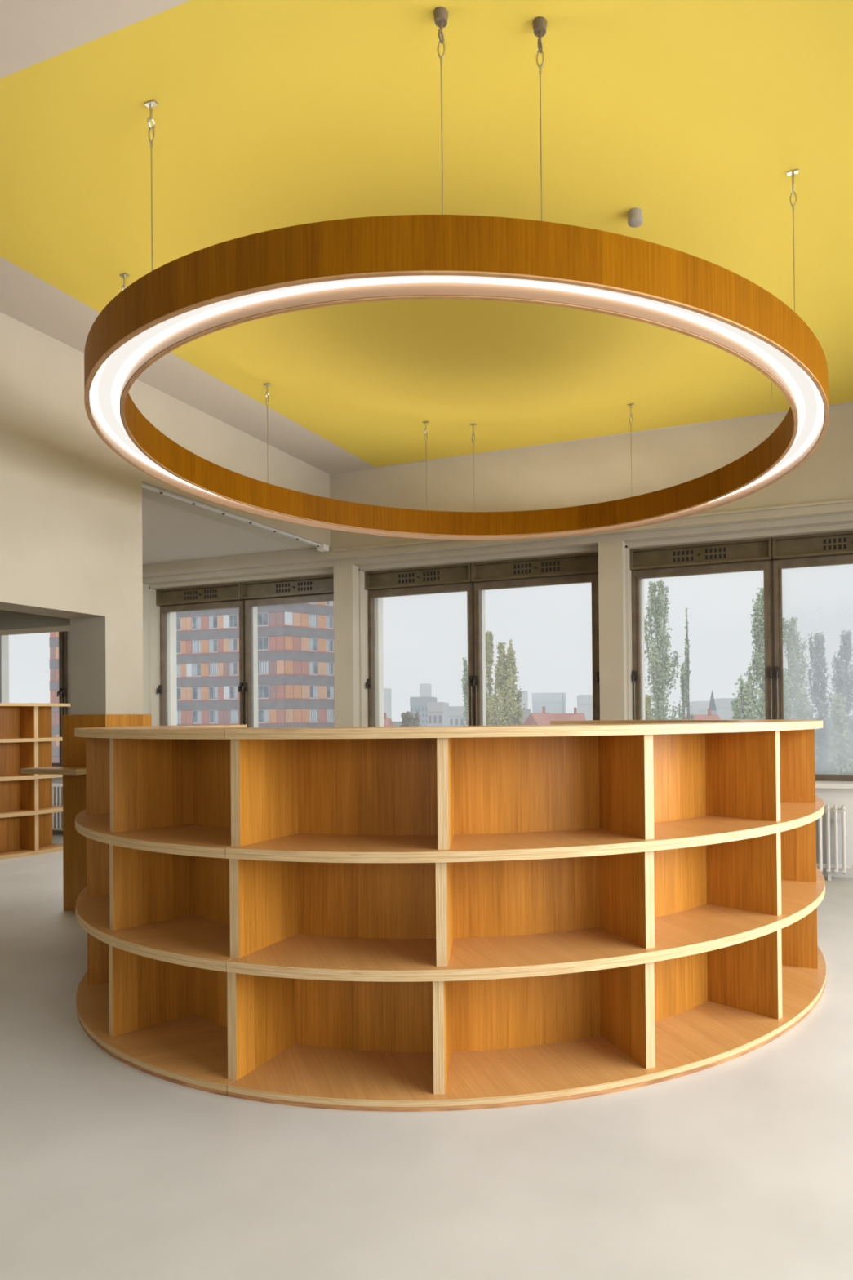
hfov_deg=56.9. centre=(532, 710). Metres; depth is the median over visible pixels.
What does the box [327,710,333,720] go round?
curtain
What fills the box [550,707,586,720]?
house
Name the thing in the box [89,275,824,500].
diffuser
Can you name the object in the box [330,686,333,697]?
curtain
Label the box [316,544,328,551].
trim
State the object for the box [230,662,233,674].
curtain
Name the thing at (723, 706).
tower block
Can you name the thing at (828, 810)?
radiator
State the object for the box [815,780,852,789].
windowsill
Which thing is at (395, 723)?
ground
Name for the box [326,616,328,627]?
curtain
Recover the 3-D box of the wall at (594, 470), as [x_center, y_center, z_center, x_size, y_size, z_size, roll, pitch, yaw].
[-2.087,-0.774,7.452,15.000,2.786,0.448,-1,0,20]
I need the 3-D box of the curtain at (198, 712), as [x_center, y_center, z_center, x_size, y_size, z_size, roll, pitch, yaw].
[-40.970,0.713,95.569,0.461,1.360,0.010,-1,0,17]
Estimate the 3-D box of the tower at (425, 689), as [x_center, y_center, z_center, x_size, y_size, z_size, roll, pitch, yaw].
[-178.236,-8.415,1300.107,24.745,73.224,32.290,-1,0,20]
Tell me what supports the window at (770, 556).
in the wall at (594, 470)
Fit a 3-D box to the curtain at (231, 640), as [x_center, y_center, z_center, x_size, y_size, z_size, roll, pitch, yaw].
[-36.473,-8.014,94.216,0.465,1.360,0.010,-1,0,17]
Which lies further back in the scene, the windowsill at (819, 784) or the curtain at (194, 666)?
the curtain at (194, 666)
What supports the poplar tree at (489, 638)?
on the ground
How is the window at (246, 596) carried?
in the wall at (594, 470)
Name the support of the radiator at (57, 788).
on the floor
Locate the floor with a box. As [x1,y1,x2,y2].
[0,831,852,1279]
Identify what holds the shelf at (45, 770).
attached to the cladding
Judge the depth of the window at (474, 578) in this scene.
6.99 m
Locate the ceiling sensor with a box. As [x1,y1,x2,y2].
[627,207,643,227]
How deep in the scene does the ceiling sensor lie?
3.44 m
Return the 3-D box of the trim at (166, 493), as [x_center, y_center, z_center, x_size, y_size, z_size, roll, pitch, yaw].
[-2.279,-1.508,6.125,0.040,0.012,2.060,-1,0,20]
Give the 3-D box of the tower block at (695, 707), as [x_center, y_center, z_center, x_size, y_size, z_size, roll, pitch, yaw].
[272.014,3.947,1250.008,45.620,38.649,66.497,-1,0,20]
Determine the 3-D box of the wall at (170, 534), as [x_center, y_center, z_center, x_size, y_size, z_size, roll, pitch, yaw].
[-7.378,-1.911,3.865,7.537,0.861,10.800,-1,0,20]
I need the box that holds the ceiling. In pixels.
[0,0,852,474]
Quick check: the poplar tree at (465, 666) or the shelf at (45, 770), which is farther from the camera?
the poplar tree at (465, 666)
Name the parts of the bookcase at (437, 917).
board, panel, panel, panel, panel, panel, panel, panel, panel, board, panel, panel, panel, panel, board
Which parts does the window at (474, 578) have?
handle, bolt rod, casement frame, handle, bolt rod, handle, bolt rod, casement frame, handle, bolt rod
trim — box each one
[0,609,70,635]
[142,483,320,546]
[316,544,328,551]
[333,498,852,551]
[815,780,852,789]
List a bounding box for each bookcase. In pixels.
[0,702,70,859]
[74,719,826,1111]
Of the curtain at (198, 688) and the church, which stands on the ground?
the church
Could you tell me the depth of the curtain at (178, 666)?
96.55 m
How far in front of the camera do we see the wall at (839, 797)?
5.72 m
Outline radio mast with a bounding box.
[561,693,564,713]
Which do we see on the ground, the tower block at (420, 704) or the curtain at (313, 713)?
the tower block at (420, 704)
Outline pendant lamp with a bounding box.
[84,6,828,540]
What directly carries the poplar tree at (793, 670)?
on the ground
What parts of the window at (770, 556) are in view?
handle, bolt rod, casement frame, handle, bolt rod, handle, bolt rod, casement frame, rail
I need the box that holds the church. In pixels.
[708,689,716,714]
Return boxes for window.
[0,631,70,766]
[155,574,333,727]
[364,552,599,726]
[629,530,852,781]
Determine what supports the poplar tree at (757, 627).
on the ground
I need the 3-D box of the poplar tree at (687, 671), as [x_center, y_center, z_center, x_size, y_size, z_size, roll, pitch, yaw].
[12.134,4.289,59.945,1.255,24.518,1.254,-1,0,20]
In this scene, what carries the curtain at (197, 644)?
hanging from the apartment building
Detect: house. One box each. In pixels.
[383,712,394,726]
[426,702,448,726]
[448,706,468,725]
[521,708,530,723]
[523,706,555,724]
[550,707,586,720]
[684,708,719,719]
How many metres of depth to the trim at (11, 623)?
5.19 m
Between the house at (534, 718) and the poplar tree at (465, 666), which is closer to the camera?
the poplar tree at (465, 666)
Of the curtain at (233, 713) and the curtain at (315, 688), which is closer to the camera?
the curtain at (233, 713)
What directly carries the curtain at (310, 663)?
hanging from the apartment building
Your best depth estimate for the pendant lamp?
2.69 m
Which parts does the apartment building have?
facade panel, facade panel, facade panel, facade panel, facade panel, facade panel, facade panel, facade panel, facade panel, facade panel, facade panel, pane, pane, pane, facade panel, facade panel, facade panel, facade panel, facade panel, facade panel, facade panel, facade panel, facade panel, facade panel, pane, pane, pane, pane, pane, facade panel, facade panel, facade panel, facade panel, facade panel, pane, pane, pane, pane, pane, facade panel, facade panel, facade panel, facade panel, facade panel, facade panel, facade panel, facade panel, facade panel, facade panel, pane, pane, pane, pane, facade panel, facade panel, facade panel, facade panel, pane, pane, pane, pane, pane, facade panel, facade panel, facade panel, facade panel, facade panel, facade panel, facade panel, facade panel, facade panel, facade panel, facade panel, facade panel, facade panel, facade panel, facade panel, facade panel, facade panel, facade panel, facade panel, facade panel, facade panel, facade panel, facade panel, facade panel, facade panel, pane, pane, pane, pane, pane, facade panel, facade panel, facade panel, facade panel, facade panel, facade panel, pane, pane, pane, pane, pane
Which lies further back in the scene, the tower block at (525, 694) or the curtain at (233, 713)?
the tower block at (525, 694)
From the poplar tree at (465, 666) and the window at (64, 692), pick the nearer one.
the window at (64, 692)
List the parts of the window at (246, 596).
handle, bolt rod, casement frame, handle, bolt rod, handle, bolt rod, casement frame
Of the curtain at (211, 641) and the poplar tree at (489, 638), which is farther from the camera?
the curtain at (211, 641)
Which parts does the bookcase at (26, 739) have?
panel, panel, panel, panel, panel, panel, panel, panel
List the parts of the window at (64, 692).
handle, bolt rod, handle, casement frame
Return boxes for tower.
[383,688,391,719]
[419,683,431,697]
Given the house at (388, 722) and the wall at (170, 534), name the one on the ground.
the house at (388, 722)
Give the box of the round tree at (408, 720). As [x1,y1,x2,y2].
[400,710,421,726]
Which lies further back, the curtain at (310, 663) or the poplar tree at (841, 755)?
the curtain at (310, 663)
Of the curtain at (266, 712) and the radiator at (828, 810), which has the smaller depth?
the radiator at (828, 810)
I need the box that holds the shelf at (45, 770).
[20,766,85,774]
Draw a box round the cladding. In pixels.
[62,714,151,911]
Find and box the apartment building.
[48,600,334,762]
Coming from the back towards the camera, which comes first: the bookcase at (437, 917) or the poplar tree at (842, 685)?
the poplar tree at (842, 685)
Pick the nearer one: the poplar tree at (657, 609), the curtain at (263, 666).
the poplar tree at (657, 609)
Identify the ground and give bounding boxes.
[392,717,852,773]
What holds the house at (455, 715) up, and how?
on the ground
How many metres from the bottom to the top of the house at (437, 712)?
19.542 m
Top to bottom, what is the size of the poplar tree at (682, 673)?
20.962 m
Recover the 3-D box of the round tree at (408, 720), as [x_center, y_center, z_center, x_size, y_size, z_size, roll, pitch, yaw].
[-17.243,8.704,109.526,9.090,17.592,7.243,-1,0,20]
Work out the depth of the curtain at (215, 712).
94.83 m
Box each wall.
[0,311,330,715]
[52,777,852,877]
[142,403,852,727]
[142,497,302,564]
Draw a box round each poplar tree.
[461,657,468,725]
[485,630,502,725]
[488,639,524,725]
[644,578,680,719]
[644,693,652,719]
[674,661,694,719]
[683,608,691,719]
[730,586,795,719]
[730,674,754,719]
[782,616,818,766]
[791,688,817,770]
[806,631,831,773]
[815,629,852,773]
[826,693,852,774]
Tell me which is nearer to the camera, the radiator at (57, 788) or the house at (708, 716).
the radiator at (57, 788)
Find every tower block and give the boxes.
[409,696,436,726]
[516,690,528,709]
[532,692,566,714]
[577,694,592,719]
[689,701,710,715]
[714,697,740,719]
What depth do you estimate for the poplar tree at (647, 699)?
53.89 m
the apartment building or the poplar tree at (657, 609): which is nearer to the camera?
the poplar tree at (657, 609)
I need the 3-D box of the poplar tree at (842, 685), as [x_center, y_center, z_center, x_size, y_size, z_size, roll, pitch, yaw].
[28.364,4.574,70.208,5.616,23.784,5.352,-1,0,20]
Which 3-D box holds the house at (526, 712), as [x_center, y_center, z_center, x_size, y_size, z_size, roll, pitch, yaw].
[-1.549,8.516,139.938,6.023,17.596,10.508,-1,0,20]
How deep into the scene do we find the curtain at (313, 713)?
94.53 m
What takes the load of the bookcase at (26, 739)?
on the floor
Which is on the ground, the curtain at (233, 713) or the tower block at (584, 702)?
the tower block at (584, 702)
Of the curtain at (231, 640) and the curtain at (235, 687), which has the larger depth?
the curtain at (231, 640)
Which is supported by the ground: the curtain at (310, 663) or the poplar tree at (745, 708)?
the poplar tree at (745, 708)
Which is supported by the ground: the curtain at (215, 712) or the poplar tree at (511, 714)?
the poplar tree at (511, 714)
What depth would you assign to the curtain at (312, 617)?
94.62 m
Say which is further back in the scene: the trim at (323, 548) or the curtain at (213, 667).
the curtain at (213, 667)
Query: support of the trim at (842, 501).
attached to the wall at (594, 470)
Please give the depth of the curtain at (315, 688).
94.77 m
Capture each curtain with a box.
[176,664,180,675]
[177,711,180,722]
[192,664,196,675]
[193,640,200,652]
[197,687,200,698]
[197,711,200,722]
[208,616,213,627]
[209,640,213,651]
[209,663,217,675]
[214,711,217,721]
[230,639,233,650]
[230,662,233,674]
[231,710,237,721]
[234,686,237,697]
[258,662,267,673]
[264,710,268,721]
[309,614,315,626]
[309,638,312,649]
[309,662,312,673]
[310,710,316,720]
[313,686,317,697]
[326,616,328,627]
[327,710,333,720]
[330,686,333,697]
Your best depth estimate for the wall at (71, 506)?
4.77 m
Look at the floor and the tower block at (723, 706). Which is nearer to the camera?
the floor
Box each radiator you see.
[52,783,62,831]
[816,804,852,879]
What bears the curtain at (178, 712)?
hanging from the apartment building
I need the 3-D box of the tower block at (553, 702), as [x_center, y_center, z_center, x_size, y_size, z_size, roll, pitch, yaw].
[26.712,-1.261,1250.049,71.336,54.005,75.860,-1,0,20]
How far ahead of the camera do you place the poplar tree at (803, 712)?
45.75 m
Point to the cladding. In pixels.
(74, 786)
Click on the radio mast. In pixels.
(562, 712)
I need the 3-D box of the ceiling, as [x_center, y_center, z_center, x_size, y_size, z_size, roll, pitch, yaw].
[-0.194,-2.334,1.251,7.763,0.200,10.800,-1,0,20]

